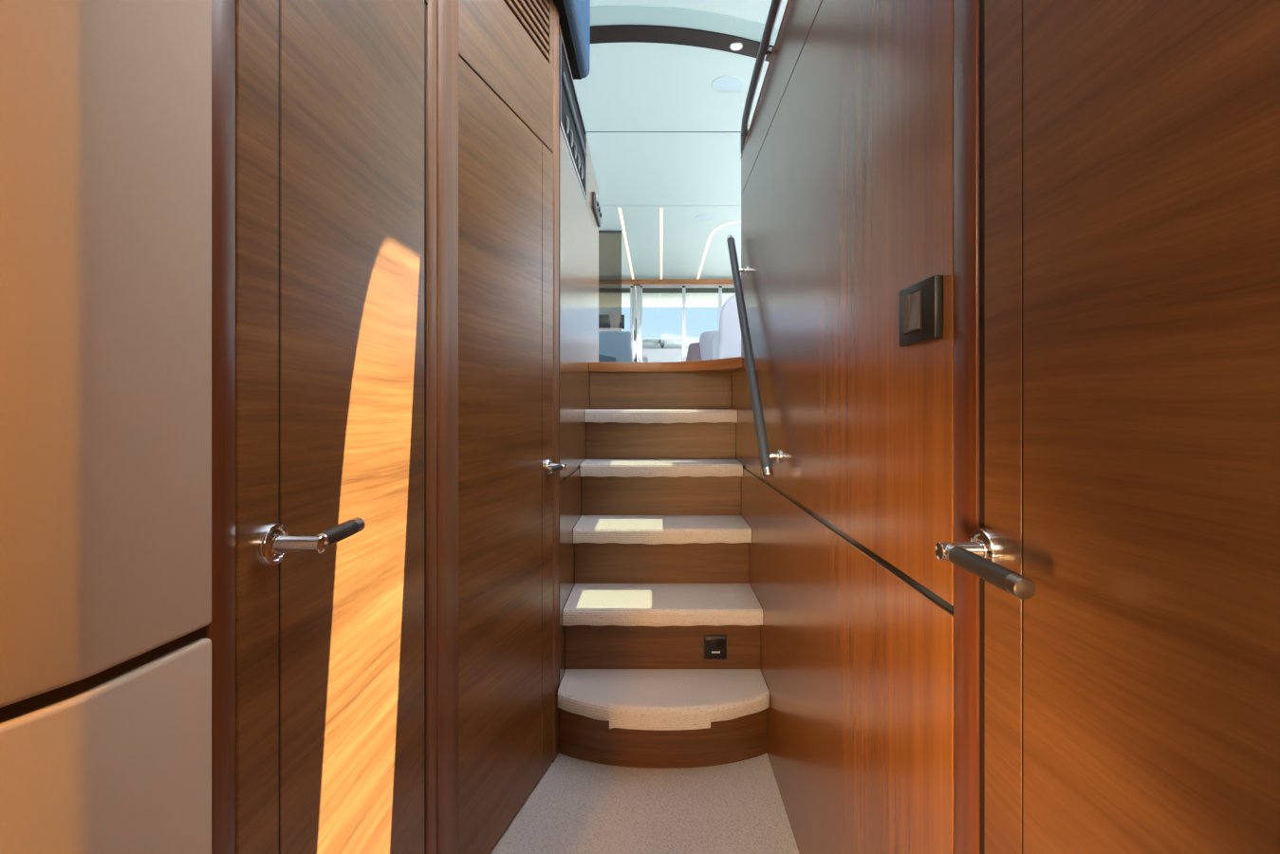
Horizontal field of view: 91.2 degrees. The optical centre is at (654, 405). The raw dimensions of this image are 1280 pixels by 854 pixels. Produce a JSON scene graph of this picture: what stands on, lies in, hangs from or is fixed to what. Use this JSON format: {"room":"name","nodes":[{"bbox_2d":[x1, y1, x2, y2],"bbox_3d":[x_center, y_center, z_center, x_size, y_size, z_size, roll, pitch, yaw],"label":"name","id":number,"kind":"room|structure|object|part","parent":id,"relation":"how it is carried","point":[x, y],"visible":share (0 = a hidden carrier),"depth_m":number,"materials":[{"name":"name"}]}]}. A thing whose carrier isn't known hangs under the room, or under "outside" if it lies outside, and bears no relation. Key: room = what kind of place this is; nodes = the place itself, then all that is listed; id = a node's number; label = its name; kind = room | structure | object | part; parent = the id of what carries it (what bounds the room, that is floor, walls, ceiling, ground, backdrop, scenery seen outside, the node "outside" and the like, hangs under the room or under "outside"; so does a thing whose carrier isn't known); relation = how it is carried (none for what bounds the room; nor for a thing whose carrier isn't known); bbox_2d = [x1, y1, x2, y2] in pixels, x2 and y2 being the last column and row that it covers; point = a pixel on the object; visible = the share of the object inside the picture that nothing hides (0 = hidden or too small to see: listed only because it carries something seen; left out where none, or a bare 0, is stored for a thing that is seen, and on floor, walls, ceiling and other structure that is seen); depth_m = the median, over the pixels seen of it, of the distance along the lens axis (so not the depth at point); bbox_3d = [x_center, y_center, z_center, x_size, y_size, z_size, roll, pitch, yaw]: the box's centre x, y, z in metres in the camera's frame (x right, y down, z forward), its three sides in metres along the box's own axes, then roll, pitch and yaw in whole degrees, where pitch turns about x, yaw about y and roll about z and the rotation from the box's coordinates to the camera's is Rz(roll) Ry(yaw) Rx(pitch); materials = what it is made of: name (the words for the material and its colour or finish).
{"room":"ship interior","nodes":[
{"label":"ship interior","id":0,"kind":"room"},
{"bbox_2d":[424,3,426,853],"bbox_3d":[-0.424,0.129,0.837,0.057,1.758,0.566,0,0,0],"label":"wall","id":1,"kind":"structure","parent":0,"point":[424,4],"depth_m":1.08,"materials":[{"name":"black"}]},
{"bbox_2d":[0,626,206,722],"bbox_3d":[-0.487,0.199,0.320,0.072,0.010,0.499,0,0,21],"label":"trim","id":2,"kind":"structure","parent":1,"relation":"attached to","point":[9,712],"depth_m":0.45,"materials":[{"name":"black"}]},
{"bbox_2d":[0,638,211,853],"bbox_3d":[-0.490,0.604,0.316,0.086,0.799,0.511,0,0,20],"label":"bulkhead","id":3,"kind":"object","parent":1,"relation":"attached to","point":[122,764],"visible":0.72,"depth_m":0.46,"materials":[{"name":"beige fabric"}]},
{"bbox_2d":[0,0,211,707],"bbox_3d":[-0.490,-0.368,0.316,0.086,1.123,0.511,0,0,20],"label":"bulkhead","id":4,"kind":"object","parent":1,"relation":"attached to","point":[105,105],"visible":1,"depth_m":0.45,"materials":[{"name":"beige fabric"}]},
{"bbox_2d":[202,0,235,853],"bbox_3d":[-0.418,0.129,0.571,0.050,1.758,0.034,0,0,0],"label":"door frame","id":5,"kind":"structure","parent":1,"relation":"attached to","point":[221,631],"depth_m":0.57,"materials":[{"name":"brown wood"}]},
{"bbox_2d":[235,0,424,853],"bbox_3d":[-0.384,0.153,0.830,0.098,1.686,0.478,0,0,0],"label":"door","id":6,"kind":"structure","parent":1,"relation":"in","point":[329,94],"depth_m":0.76,"materials":[{"name":"brown wood"}]},
{"bbox_3d":[-0.360,0.141,0.634,0.050,0.021,0.021,0,0,0],"label":"handle","id":7,"kind":"part","parent":6,"relation":"part of","materials":[{"name":"silver metal"}]},
{"bbox_2d":[425,0,458,853],"bbox_3d":[-0.416,-0.071,1.174,0.054,2.158,0.176,0,0,0],"label":"door frame","id":8,"kind":"structure","parent":1,"relation":"attached to","point":[441,15],"depth_m":1.15,"materials":[{"name":"brown wood"}]},
{"bbox_2d":[458,0,553,151],"bbox_3d":[-0.365,-0.065,1.519,0.050,2.146,0.509,0,0,13],"label":"wall","id":9,"kind":"structure","parent":0,"point":[492,42],"depth_m":1.49,"materials":[{"name":"brown wood"}]},
{"bbox_2d":[458,55,566,853],"bbox_3d":[-0.333,0.144,1.511,0.096,1.703,0.507,0,0,13],"label":"door","id":10,"kind":"structure","parent":9,"relation":"in","point":[507,467],"depth_m":1.45,"materials":[{"name":"brown wood"}]},
{"bbox_3d":[-0.265,0.168,1.708,0.048,0.021,0.021,0,0,13],"label":"handle","id":11,"kind":"part","parent":10,"relation":"part of","materials":[{"name":"silver metal"}]},
{"bbox_2d":[503,0,549,59],"bbox_3d":[-0.348,-1.035,1.572,0.037,0.180,0.343,0,0,13],"label":"air vent","id":12,"kind":"object","parent":9,"relation":"in","point":[531,14],"visible":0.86,"depth_m":1.65,"materials":[{"name":"brown wood"}]},
{"bbox_2d":[551,2,558,762],"bbox_3d":[-0.306,-0.065,1.790,0.058,2.146,0.053,0,0,0],"label":"door frame","id":13,"kind":"structure","parent":9,"relation":"attached to","point":[555,152],"depth_m":1.78,"materials":[{"name":"brown wood"}]},
{"bbox_2d":[558,24,598,751],"bbox_3d":[-0.305,-0.049,2.450,0.060,2.113,1.260,0,0,0],"label":"wall","id":14,"kind":"structure","parent":0,"point":[578,225],"depth_m":2.10,"materials":[{"name":"brown wood"}]},
{"bbox_2d":[552,0,590,79],"bbox_3d":[-0.323,-1.283,1.555,0.194,0.354,1.310,0,0,0],"label":"padded coaming","id":15,"kind":"object","parent":14,"relation":"on","point":[574,15],"visible":0.34,"depth_m":1.98,"materials":[{"name":"blue leather"}]},
{"bbox_2d":[558,33,587,199],"bbox_3d":[-0.341,-0.949,2.154,0.148,0.268,0.665,0,0,0],"label":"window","id":16,"kind":"structure","parent":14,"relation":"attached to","point":[570,119],"depth_m":2.07,"materials":[{"name":"black glass"}]},
{"bbox_3d":[-0.275,-0.885,1.975,0.009,0.056,0.056,0,0,0],"label":"knob","id":17,"kind":"part","parent":16,"relation":"part of","materials":[{"name":"black"}]},
{"bbox_3d":[-0.275,-0.885,2.075,0.009,0.056,0.056,0,0,0],"label":"knob","id":18,"kind":"part","parent":16,"relation":"part of","materials":[{"name":"black"}]},
{"bbox_3d":[-0.279,-0.821,2.154,0.016,0.010,0.665,0,0,0],"label":"sill","id":19,"kind":"part","parent":16,"relation":"part of","materials":[{"name":"silver metal"}]},
{"bbox_3d":[-0.292,-0.951,2.155,0.026,0.253,0.649,0,0,0],"label":"panel","id":20,"kind":"part","parent":16,"relation":"part of","materials":[{"name":"black"}]},
{"bbox_3d":[-0.275,-0.885,2.175,0.009,0.056,0.056,0,0,0],"label":"knob","id":21,"kind":"part","parent":16,"relation":"part of","materials":[{"name":"black"}]},
{"bbox_3d":[-0.275,-0.885,2.275,0.009,0.056,0.056,0,0,0],"label":"knob","id":22,"kind":"part","parent":16,"relation":"part of","materials":[{"name":"black"}]},
{"bbox_3d":[-0.275,-0.885,2.375,0.009,0.056,0.056,0,0,0],"label":"knob","id":23,"kind":"part","parent":16,"relation":"part of","materials":[{"name":"black"}]},
{"bbox_2d":[593,191,601,226],"bbox_3d":[-0.264,-0.918,2.920,0.021,0.093,0.300,0,0,0],"label":"control panel","id":24,"kind":"object","parent":14,"relation":"attached to","point":[597,210],"visible":1,"depth_m":2.85,"materials":[{"name":"black"}]},
{"bbox_2d":[488,751,798,853],"bbox_3d":[-0.295,1.038,0.560,1.310,0.060,4.320,0,0,0],"label":"floor","id":25,"kind":"structure","parent":0,"point":[576,806],"depth_m":1.55,"materials":[{"name":"carpet"}]},
{"bbox_2d":[557,356,769,768],"bbox_3d":[0.025,0.413,2.161,0.599,1.187,0.996,0,0,0],"label":"staircase","id":26,"kind":"structure","parent":25,"relation":"on","point":[661,538],"depth_m":2.10,"materials":[{"name":"brown wood"}]},
{"bbox_2d":[704,635,726,659],"bbox_3d":[0.186,0.742,1.916,0.070,0.073,0.011,0,0,0],"label":"socket","id":27,"kind":"object","parent":26,"relation":"attached to","point":[714,646],"visible":1,"depth_m":1.91,"materials":[{"name":"black plastic"}]},
{"bbox_2d":[621,293,735,307],"bbox_3d":[0.000,-2.070,11.800,5.200,0.100,2.200,0,0,0],"label":"ceiling","id":28,"kind":"structure","parent":0,"point":[649,300],"depth_m":12.07,"materials":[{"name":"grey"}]},
{"bbox_2d":[573,0,787,278],"bbox_3d":[0.000,-2.114,4.850,4.560,0.052,11.700,0,0,0],"label":"ceiling","id":29,"kind":"structure","parent":0,"point":[659,135],"depth_m":4.64,"materials":[{"name":"grey paint"}]},
{"bbox_2d":[618,207,633,278],"bbox_3d":[-0.365,-2.099,8.555,0.028,0.006,3.770,0,0,0],"label":"light strip","id":30,"kind":"object","parent":29,"relation":"attached to","point":[620,209],"visible":1,"depth_m":7.93,"materials":[{"name":"beige plastic"}]},
{"bbox_2d":[660,207,662,278],"bbox_3d":[0.090,-2.099,8.555,0.028,0.006,3.770,0,0,1],"label":"light strip","id":31,"kind":"object","parent":29,"relation":"attached to","point":[660,208],"visible":1,"depth_m":8.11,"materials":[{"name":"beige"}]},
{"bbox_3d":[0.000,-2.103,5.707,4.400,0.006,1.765,0,0,0],"label":"panel","id":32,"kind":"part","parent":29,"relation":"part of","materials":[{"name":"white paint"}]},
{"bbox_3d":[0.000,-2.103,8.553,4.400,0.006,3.895,0,0,0],"label":"panel","id":33,"kind":"part","parent":29,"relation":"part of","materials":[{"name":"white paint"}]},
{"bbox_3d":[0.000,-2.103,4.200,4.400,0.007,1.200,0,0,0],"label":"panel","id":34,"kind":"part","parent":29,"relation":"part of","materials":[{"name":"white paint"}]},
{"bbox_2d":[621,278,733,285],"bbox_3d":[0.000,-2.059,10.515,4.400,0.079,0.130,0,0,0],"label":"trim","id":35,"kind":"structure","parent":29,"relation":"attached to","point":[624,282],"depth_m":10.45,"materials":[{"name":"brown wood"}]},
{"bbox_3d":[0.000,-2.108,4.020,4.400,0.024,1.460,0,0,0],"label":"panel","id":36,"kind":"part","parent":29,"relation":"part of","materials":[{"name":"teal"}]},
{"bbox_2d":[695,214,714,220],"bbox_3d":[0.560,-2.097,7.000,0.208,0.006,0.208,0,0,0],"label":"ceiling speaker","id":37,"kind":"object","parent":29,"relation":"attached to","point":[701,216],"visible":1,"depth_m":6.99,"materials":[{"name":"white plastic"}]},
{"bbox_2d":[697,221,741,278],"bbox_3d":[0.814,-2.099,8.659,0.842,0.006,3.480,0,0,-16],"label":"light strip","id":38,"kind":"object","parent":29,"relation":"attached to","point":[715,230],"visible":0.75,"depth_m":8.19,"materials":[{"name":"beige plastic"}]},
{"bbox_2d":[711,74,743,92],"bbox_3d":[0.477,-2.097,4.090,0.208,0.006,0.208,0,0,0],"label":"ceiling speaker","id":39,"kind":"object","parent":29,"relation":"attached to","point":[724,83],"visible":1,"depth_m":4.08,"materials":[{"name":"white plastic"}]},
{"bbox_2d":[729,42,742,51],"bbox_3d":[0.475,-2.086,3.645,0.080,0.004,0.080,0,0,0],"label":"recessed light","id":40,"kind":"object","parent":29,"relation":"in","point":[734,46],"visible":1,"depth_m":3.64,"materials":[{"name":"silver metal"}]},
{"bbox_2d":[731,0,953,853],"bbox_3d":[0.355,-0.013,1.672,0.064,2.043,1.976,0,0,0],"label":"wall","id":41,"kind":"structure","parent":0,"point":[846,157],"depth_m":1.03,"materials":[{"name":"brown wood"}]},
{"bbox_2d":[726,234,780,480],"bbox_3d":[0.298,-0.225,1.972,0.054,0.829,0.792,0,0,0],"label":"stair handrail","id":42,"kind":"object","parent":41,"relation":"attached to","point":[765,456],"visible":1,"depth_m":1.84,"materials":[{"name":"black metal"}]},
{"bbox_2d":[740,0,781,153],"bbox_3d":[0.319,-0.998,1.652,0.057,0.120,1.405,0,0,0],"label":"rail","id":43,"kind":"object","parent":41,"relation":"attached to","point":[764,50],"visible":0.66,"depth_m":1.79,"materials":[{"name":"black metal"}]},
{"bbox_2d":[898,275,942,346],"bbox_3d":[0.317,-0.111,0.757,0.016,0.072,0.104,0,0,0],"label":"light switch","id":44,"kind":"object","parent":41,"relation":"attached to","point":[919,304],"visible":1,"depth_m":0.74,"materials":[{"name":"black plastic"}]},
{"bbox_3d":[0.315,-0.113,0.763,0.002,0.050,0.051,0,0,0],"label":"rocker frame","id":45,"kind":"part","parent":44,"relation":"part of","materials":[{"name":"black"}]},
{"bbox_2d":[953,0,984,853],"bbox_3d":[0.355,0.004,0.650,0.060,2.008,0.064,0,0,0],"label":"door frame","id":46,"kind":"structure","parent":41,"relation":"attached to","point":[969,15],"depth_m":0.65,"materials":[{"name":"brown wood"}]},
{"bbox_2d":[935,0,1279,853],"bbox_3d":[0.319,0.148,0.103,0.092,1.696,1.046,0,0,0],"label":"door","id":47,"kind":"structure","parent":41,"relation":"in","point":[1126,554],"depth_m":0.43,"materials":[{"name":"brown wood"}]},
{"bbox_3d":[0.295,0.141,0.604,0.044,0.021,0.021,0,0,0],"label":"handle","id":48,"kind":"part","parent":47,"relation":"part of","materials":[{"name":"silver metal"}]},
{"bbox_3d":[0.000,-0.090,12.560,5.200,0.080,3.880,0,0,0],"label":"deck","id":49,"kind":"object","parent":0,"visible":0},
{"bbox_2d":[642,338,682,362],"bbox_3d":[0.170,-0.715,12.545,0.900,1.170,0.710,0,0,0],"label":"seat","id":50,"kind":"object","parent":49,"relation":"on","point":[654,350],"visible":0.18,"depth_m":12.20,"materials":[{"name":"white"}]},
{"bbox_3d":[0.000,-0.147,6.630,4.400,0.055,7.940,0,0,0],"label":"floor","id":51,"kind":"structure","parent":0,"visible":0},
{"bbox_2d":[598,354,617,362],"bbox_3d":[-0.660,-0.350,6.120,0.580,0.350,0.400,0,0,0],"label":"stool","id":52,"kind":"object","parent":51,"relation":"on","point":[602,358],"visible":0.12,"depth_m":5.95,"materials":[{"name":"blue fabric"}]},
{"bbox_2d":[598,230,621,331],"bbox_3d":[-0.560,-1.137,7.548,0.320,1.924,0.036,0,0,0],"label":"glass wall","id":53,"kind":"structure","parent":51,"relation":"on","point":[609,241],"depth_m":7.54,"materials":[{"name":"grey glass"}]},
{"bbox_2d":[598,331,631,362],"bbox_3d":[-1.083,-0.495,7.190,1.635,0.640,0.620,0,0,0],"label":"sofa","id":54,"kind":"object","parent":51,"relation":"on","point":[617,344],"visible":0.21,"depth_m":6.88,"materials":[{"name":"blue fabric"}]},
{"bbox_2d":[621,315,624,329],"bbox_3d":[-0.807,-0.780,9.615,0.685,1.210,0.270,0,0,0],"label":"television","id":55,"kind":"object","parent":51,"relation":"on","point":[622,316],"visible":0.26,"depth_m":9.58,"materials":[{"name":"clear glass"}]},
{"bbox_2d":[632,284,640,362],"bbox_3d":[-0.302,-1.097,10.525,0.135,1.845,0.090,0,0,0],"label":"post","id":56,"kind":"object","parent":51,"relation":"on","point":[636,287],"visible":0.55,"depth_m":10.48,"materials":[{"name":"silver metal"}]},
{"bbox_2d":[621,285,632,362],"bbox_3d":[-1.260,-1.087,10.525,1.780,1.825,0.050,0,0,0],"label":"door","id":57,"kind":"structure","parent":56,"relation":"attached to","point":[624,288],"depth_m":10.50,"materials":[{"name":"silver metal"}]},
{"bbox_3d":[-1.260,-1.927,10.526,1.700,0.083,0.028,0,0,0],"label":"head rail","id":58,"kind":"part","parent":57,"relation":"part of","materials":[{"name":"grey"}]},
{"bbox_2d":[640,285,684,362],"bbox_3d":[0.128,-1.087,10.525,0.725,1.825,0.050,0,0,0],"label":"door","id":59,"kind":"structure","parent":56,"relation":"attached to","point":[643,288],"depth_m":10.50,"materials":[{"name":"silver metal"}]},
{"bbox_3d":[0.128,-1.927,10.526,0.665,0.083,0.028,0,0,0],"label":"head rail","id":60,"kind":"part","parent":59,"relation":"part of","materials":[{"name":"grey metal"}]},
{"bbox_2d":[686,342,701,361],"bbox_3d":[0.720,-0.545,9.325,0.639,0.741,0.591,0,0,0],"label":"tub chair","id":61,"kind":"object","parent":51,"relation":"on","point":[694,350],"visible":0.12,"depth_m":9.16,"materials":[{"name":"grey fabric"}]},
{"bbox_2d":[684,285,720,361],"bbox_3d":[0.795,-1.087,10.525,0.610,1.825,0.050,0,0,0],"label":"door","id":62,"kind":"structure","parent":51,"relation":"on","point":[687,288],"depth_m":10.50,"materials":[{"name":"silver metal"}]},
{"bbox_3d":[0.795,-1.927,10.526,0.550,0.083,0.028,0,0,0],"label":"head rail","id":63,"kind":"part","parent":62,"relation":"part of","materials":[{"name":"grey metal"}]},
{"bbox_2d":[699,330,718,360],"bbox_3d":[0.930,-0.570,8.339,0.662,0.790,0.543,0,0,0],"label":"tub chair","id":64,"kind":"object","parent":51,"relation":"on","point":[706,338],"visible":0.13,"depth_m":8.21,"materials":[{"name":"grey fabric"}]},
{"bbox_2d":[712,295,741,359],"bbox_3d":[0.876,-0.532,5.350,0.748,0.715,0.700,0,0,0],"label":"seat","id":65,"kind":"object","parent":51,"relation":"on","point":[727,343],"visible":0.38,"depth_m":5.00,"materials":[{"name":"white fabric"}]},
{"bbox_2d":[712,333,718,359],"bbox_3d":[0.885,-0.450,5.430,0.730,0.350,0.540,0,0,0],"label":"seat","id":66,"kind":"object","parent":65,"relation":"on","point":[715,340],"depth_m":5.40,"materials":[{"name":"white fabric"}]},
{"bbox_2d":[720,285,735,311],"bbox_3d":[1.625,-1.087,10.525,1.050,1.825,0.050,0,0,0],"label":"window frame","id":67,"kind":"structure","parent":51,"relation":"on","point":[723,288],"depth_m":10.50,"materials":[{"name":"silver metal"}]},
{"bbox_3d":[1.625,-1.927,10.526,0.990,0.083,0.028,0,0,0],"label":"head rail","id":68,"kind":"part","parent":67,"relation":"part of","materials":[{"name":"grey metal"}]}
]}

